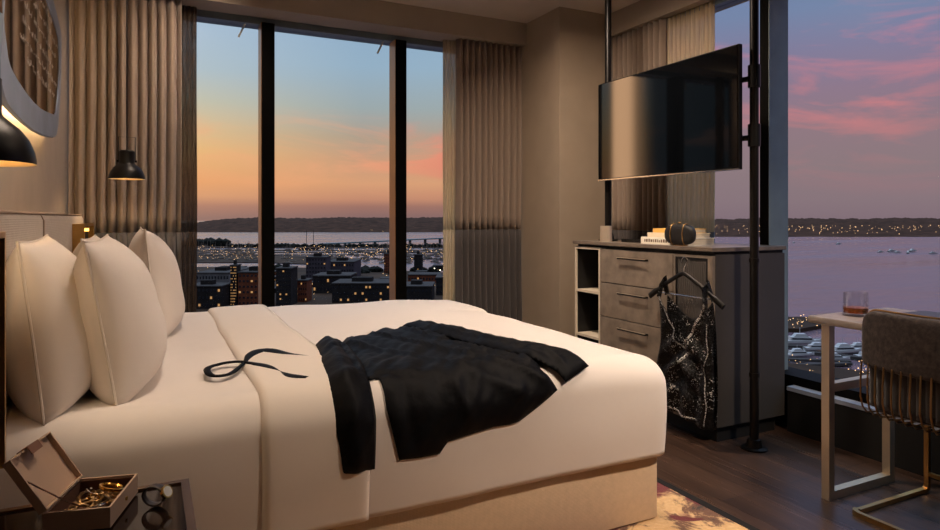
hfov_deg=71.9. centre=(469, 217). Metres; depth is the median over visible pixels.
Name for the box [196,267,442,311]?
ground
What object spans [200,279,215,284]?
plant
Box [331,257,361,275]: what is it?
building
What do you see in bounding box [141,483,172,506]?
wristwatch
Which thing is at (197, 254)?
ground
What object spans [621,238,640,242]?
tray
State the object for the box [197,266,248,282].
building
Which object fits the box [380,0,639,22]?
ceiling
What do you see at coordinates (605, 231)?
tumbler
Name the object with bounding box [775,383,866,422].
wall
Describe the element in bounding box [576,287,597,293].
shelf
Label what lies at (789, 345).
ground
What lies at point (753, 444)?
support pole
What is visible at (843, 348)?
motor yacht
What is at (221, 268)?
plant
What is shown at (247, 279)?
building
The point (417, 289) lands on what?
building
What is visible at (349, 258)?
ground
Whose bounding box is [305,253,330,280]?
building
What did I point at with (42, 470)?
box
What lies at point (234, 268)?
building
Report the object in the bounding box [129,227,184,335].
pillow
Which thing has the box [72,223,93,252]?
panel
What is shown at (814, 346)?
motor yacht
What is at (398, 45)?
window
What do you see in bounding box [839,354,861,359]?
ground
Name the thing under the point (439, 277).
building
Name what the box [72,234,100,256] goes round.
pillow
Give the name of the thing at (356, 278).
plant
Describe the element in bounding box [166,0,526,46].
curtain valance
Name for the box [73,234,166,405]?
pillow
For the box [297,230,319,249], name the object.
ship
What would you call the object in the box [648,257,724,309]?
clothes hanger
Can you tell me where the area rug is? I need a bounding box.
[610,477,759,529]
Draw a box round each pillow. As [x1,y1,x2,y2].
[6,234,90,425]
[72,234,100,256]
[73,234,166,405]
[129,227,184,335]
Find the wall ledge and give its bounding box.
[787,390,939,481]
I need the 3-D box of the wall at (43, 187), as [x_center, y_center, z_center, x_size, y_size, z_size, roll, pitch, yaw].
[-1.051,-0.200,1.013,0.120,2.700,7.150,0,0,-26]
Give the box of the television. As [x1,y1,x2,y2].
[598,44,760,180]
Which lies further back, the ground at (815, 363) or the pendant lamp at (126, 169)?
the ground at (815, 363)
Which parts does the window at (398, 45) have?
mullion trim, mullion trim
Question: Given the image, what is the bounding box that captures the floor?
[657,420,939,529]
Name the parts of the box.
lid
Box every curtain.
[68,0,181,283]
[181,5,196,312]
[443,40,455,300]
[455,38,521,320]
[612,18,666,239]
[667,1,714,242]
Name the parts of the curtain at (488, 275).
panel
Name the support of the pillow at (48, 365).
on the duvet
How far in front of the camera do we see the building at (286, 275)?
427.23 m
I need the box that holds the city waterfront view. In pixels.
[197,221,939,370]
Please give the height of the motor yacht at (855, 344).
5.132 m
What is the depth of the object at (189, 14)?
4.22 m
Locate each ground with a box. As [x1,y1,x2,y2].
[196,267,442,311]
[197,217,442,231]
[197,245,442,247]
[197,250,437,250]
[197,252,442,252]
[197,254,442,255]
[197,255,338,264]
[349,258,440,259]
[715,217,939,236]
[788,317,820,331]
[788,344,807,347]
[788,349,841,354]
[788,357,850,361]
[788,363,866,378]
[795,362,852,365]
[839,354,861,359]
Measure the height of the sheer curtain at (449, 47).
2.510 m
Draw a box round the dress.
[657,275,717,430]
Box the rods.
[869,366,939,425]
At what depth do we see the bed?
2.24 m
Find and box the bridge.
[317,238,442,244]
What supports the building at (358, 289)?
on the ground at (317, 298)
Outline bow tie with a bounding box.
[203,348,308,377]
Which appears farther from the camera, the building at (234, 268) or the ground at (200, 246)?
the ground at (200, 246)
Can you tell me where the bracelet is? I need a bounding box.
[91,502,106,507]
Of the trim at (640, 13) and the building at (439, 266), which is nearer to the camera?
the trim at (640, 13)
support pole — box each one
[598,0,617,240]
[741,0,767,452]
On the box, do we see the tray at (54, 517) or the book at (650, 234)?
the tray at (54, 517)
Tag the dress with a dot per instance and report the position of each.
(687, 355)
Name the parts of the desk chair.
rod, rod, rod, cantilever leg, rod, backrest, rod, seat, rod, rod, rod, rod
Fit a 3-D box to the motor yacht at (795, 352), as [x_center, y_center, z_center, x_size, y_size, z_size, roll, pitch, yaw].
[142.446,57.133,279.712,12.870,5.499,3.393,0,0,-4]
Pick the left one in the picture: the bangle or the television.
the bangle
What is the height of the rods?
0.220 m
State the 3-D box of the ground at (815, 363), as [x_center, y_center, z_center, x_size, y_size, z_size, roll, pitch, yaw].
[140.627,59.000,260.951,26.584,1.000,11.650,0,0,-26]
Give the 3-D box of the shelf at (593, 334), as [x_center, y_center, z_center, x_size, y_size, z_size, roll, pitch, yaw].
[0.999,0.767,4.327,0.530,0.015,0.239,0,0,-26]
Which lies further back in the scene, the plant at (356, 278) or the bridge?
the bridge
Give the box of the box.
[2,432,137,529]
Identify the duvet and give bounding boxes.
[0,300,666,529]
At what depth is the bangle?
1.29 m
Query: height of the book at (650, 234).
0.026 m
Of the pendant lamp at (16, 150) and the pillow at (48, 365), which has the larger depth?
the pillow at (48, 365)
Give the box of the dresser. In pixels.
[573,240,785,441]
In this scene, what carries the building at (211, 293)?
on the ground at (317, 298)
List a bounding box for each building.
[196,279,229,308]
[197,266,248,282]
[230,260,241,305]
[237,266,257,304]
[275,263,297,305]
[297,275,312,301]
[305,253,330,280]
[312,270,356,292]
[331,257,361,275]
[331,276,388,302]
[384,250,388,272]
[407,279,434,299]
[408,272,441,282]
[414,251,422,271]
[433,264,442,270]
[435,274,442,294]
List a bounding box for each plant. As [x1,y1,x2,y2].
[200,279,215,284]
[215,266,229,270]
[249,266,257,270]
[314,253,321,256]
[327,270,341,273]
[336,257,348,260]
[352,276,373,281]
[411,279,422,284]
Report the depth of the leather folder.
2.65 m
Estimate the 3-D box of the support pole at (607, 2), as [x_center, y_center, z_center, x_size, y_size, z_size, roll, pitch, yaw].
[0.905,-0.701,4.246,0.124,1.698,0.124,0,0,-26]
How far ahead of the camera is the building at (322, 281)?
498.51 m
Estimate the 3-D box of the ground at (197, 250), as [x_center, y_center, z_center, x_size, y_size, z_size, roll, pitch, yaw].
[-308.454,59.900,1192.590,502.474,1.200,274.441,0,0,-26]
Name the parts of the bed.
headboard panel, headboard panel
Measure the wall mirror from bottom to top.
0.970 m
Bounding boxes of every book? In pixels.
[641,237,713,245]
[648,232,710,237]
[653,228,705,232]
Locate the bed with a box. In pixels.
[0,210,656,529]
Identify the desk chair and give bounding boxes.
[852,309,939,529]
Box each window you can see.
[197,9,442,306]
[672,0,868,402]
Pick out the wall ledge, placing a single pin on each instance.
(857, 431)
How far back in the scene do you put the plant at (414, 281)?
450.81 m
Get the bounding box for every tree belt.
[197,237,230,245]
[227,243,442,246]
[275,263,440,274]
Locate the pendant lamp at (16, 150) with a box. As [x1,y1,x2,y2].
[0,78,36,166]
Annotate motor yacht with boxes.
[788,333,820,344]
[788,348,813,356]
[803,342,820,350]
[820,352,849,359]
[835,338,861,353]
[850,339,861,347]
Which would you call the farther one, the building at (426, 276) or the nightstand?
the building at (426, 276)
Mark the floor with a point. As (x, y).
(779, 488)
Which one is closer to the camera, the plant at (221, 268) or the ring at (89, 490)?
the ring at (89, 490)
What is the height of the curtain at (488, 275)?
2.510 m
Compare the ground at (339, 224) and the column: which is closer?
the column
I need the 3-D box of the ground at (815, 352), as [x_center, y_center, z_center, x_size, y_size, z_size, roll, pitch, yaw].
[150.222,59.000,283.355,15.737,1.000,18.876,0,0,-26]
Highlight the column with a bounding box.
[521,6,612,336]
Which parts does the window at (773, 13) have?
rail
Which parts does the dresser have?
open shelf frame, drawer, handle, handle, handle, drawer, drawer, reeded panel, door black frame, door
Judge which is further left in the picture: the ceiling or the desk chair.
the ceiling
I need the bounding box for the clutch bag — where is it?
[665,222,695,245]
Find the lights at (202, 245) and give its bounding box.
[201,245,434,259]
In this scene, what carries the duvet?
on the bed
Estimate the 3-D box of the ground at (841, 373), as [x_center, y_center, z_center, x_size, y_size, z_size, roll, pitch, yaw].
[111.026,59.250,203.992,145.793,2.500,118.975,0,0,-26]
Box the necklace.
[64,487,119,510]
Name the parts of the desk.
leg frame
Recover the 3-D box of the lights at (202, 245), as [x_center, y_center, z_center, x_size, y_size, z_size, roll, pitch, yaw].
[-227.443,55.980,1111.656,453.043,4.769,587.121,0,0,-26]
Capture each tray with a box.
[42,474,137,529]
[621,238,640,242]
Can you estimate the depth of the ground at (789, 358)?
268.01 m
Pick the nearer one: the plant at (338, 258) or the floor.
the floor
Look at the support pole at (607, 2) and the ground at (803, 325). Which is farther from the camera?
the ground at (803, 325)
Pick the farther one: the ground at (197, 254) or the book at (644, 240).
the ground at (197, 254)
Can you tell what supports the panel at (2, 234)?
attached to the bed
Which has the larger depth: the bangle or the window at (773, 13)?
the window at (773, 13)
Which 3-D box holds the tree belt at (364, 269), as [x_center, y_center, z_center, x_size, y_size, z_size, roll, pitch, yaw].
[-129.435,56.243,708.457,171.923,11.177,132.041,0,0,-26]
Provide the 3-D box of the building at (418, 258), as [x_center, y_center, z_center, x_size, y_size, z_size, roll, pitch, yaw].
[-54.737,46.726,689.105,14.844,22.547,17.357,0,0,-26]
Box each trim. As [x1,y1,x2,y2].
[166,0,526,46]
[611,0,749,37]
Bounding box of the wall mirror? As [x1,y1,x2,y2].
[0,0,61,137]
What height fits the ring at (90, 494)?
0.018 m
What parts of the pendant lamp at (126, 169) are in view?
lamp shade, cord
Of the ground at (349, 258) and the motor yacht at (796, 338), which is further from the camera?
the ground at (349, 258)
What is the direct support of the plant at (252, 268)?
on the building at (247, 279)
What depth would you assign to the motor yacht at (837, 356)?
270.90 m
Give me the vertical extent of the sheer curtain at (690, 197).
2.510 m
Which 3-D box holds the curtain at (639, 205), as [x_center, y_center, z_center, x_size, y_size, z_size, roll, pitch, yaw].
[1.229,-0.125,4.713,0.086,2.510,0.560,0,0,-26]
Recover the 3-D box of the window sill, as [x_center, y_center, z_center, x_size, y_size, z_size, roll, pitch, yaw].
[2.095,0.917,2.784,0.060,0.021,1.619,0,0,-26]
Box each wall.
[0,0,68,213]
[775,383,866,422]
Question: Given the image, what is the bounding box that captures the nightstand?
[0,478,196,529]
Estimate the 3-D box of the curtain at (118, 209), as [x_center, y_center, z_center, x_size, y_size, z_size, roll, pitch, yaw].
[-2.111,-0.125,3.994,0.620,2.510,0.092,0,0,-26]
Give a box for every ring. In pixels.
[86,488,95,496]
[87,494,99,499]
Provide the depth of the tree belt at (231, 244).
1313.09 m
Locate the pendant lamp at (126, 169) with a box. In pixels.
[108,0,144,179]
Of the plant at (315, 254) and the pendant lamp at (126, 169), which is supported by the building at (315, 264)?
the plant at (315, 254)
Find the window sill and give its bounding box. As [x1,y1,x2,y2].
[787,385,939,429]
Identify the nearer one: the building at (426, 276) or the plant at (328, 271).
the plant at (328, 271)
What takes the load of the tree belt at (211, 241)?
on the ground at (200, 246)
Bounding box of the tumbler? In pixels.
[600,226,611,241]
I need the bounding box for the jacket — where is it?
[316,320,588,473]
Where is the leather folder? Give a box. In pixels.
[905,311,939,317]
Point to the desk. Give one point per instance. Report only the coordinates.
(829, 321)
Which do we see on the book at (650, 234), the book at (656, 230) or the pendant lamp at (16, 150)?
the book at (656, 230)
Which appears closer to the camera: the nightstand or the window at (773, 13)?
the nightstand
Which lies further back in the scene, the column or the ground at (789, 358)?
the ground at (789, 358)
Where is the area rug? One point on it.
(677, 509)
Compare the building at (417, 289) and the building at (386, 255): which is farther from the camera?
the building at (386, 255)
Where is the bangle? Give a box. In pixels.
[98,483,123,491]
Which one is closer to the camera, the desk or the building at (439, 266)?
the desk
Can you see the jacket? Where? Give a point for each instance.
(442, 383)
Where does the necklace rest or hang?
in the box
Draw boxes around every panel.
[0,232,5,468]
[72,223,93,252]
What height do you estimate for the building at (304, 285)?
18.083 m
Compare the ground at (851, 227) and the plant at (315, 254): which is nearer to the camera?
the plant at (315, 254)
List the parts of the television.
trim, bracket arm, bracket arm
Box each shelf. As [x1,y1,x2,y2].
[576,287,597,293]
[576,330,597,339]
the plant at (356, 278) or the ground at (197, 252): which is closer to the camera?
the plant at (356, 278)
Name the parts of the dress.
sequin trim, sequin trim, sequin trim, sequin trim, sequin trim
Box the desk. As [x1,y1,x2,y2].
[808,307,913,500]
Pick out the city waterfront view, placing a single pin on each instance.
(825, 276)

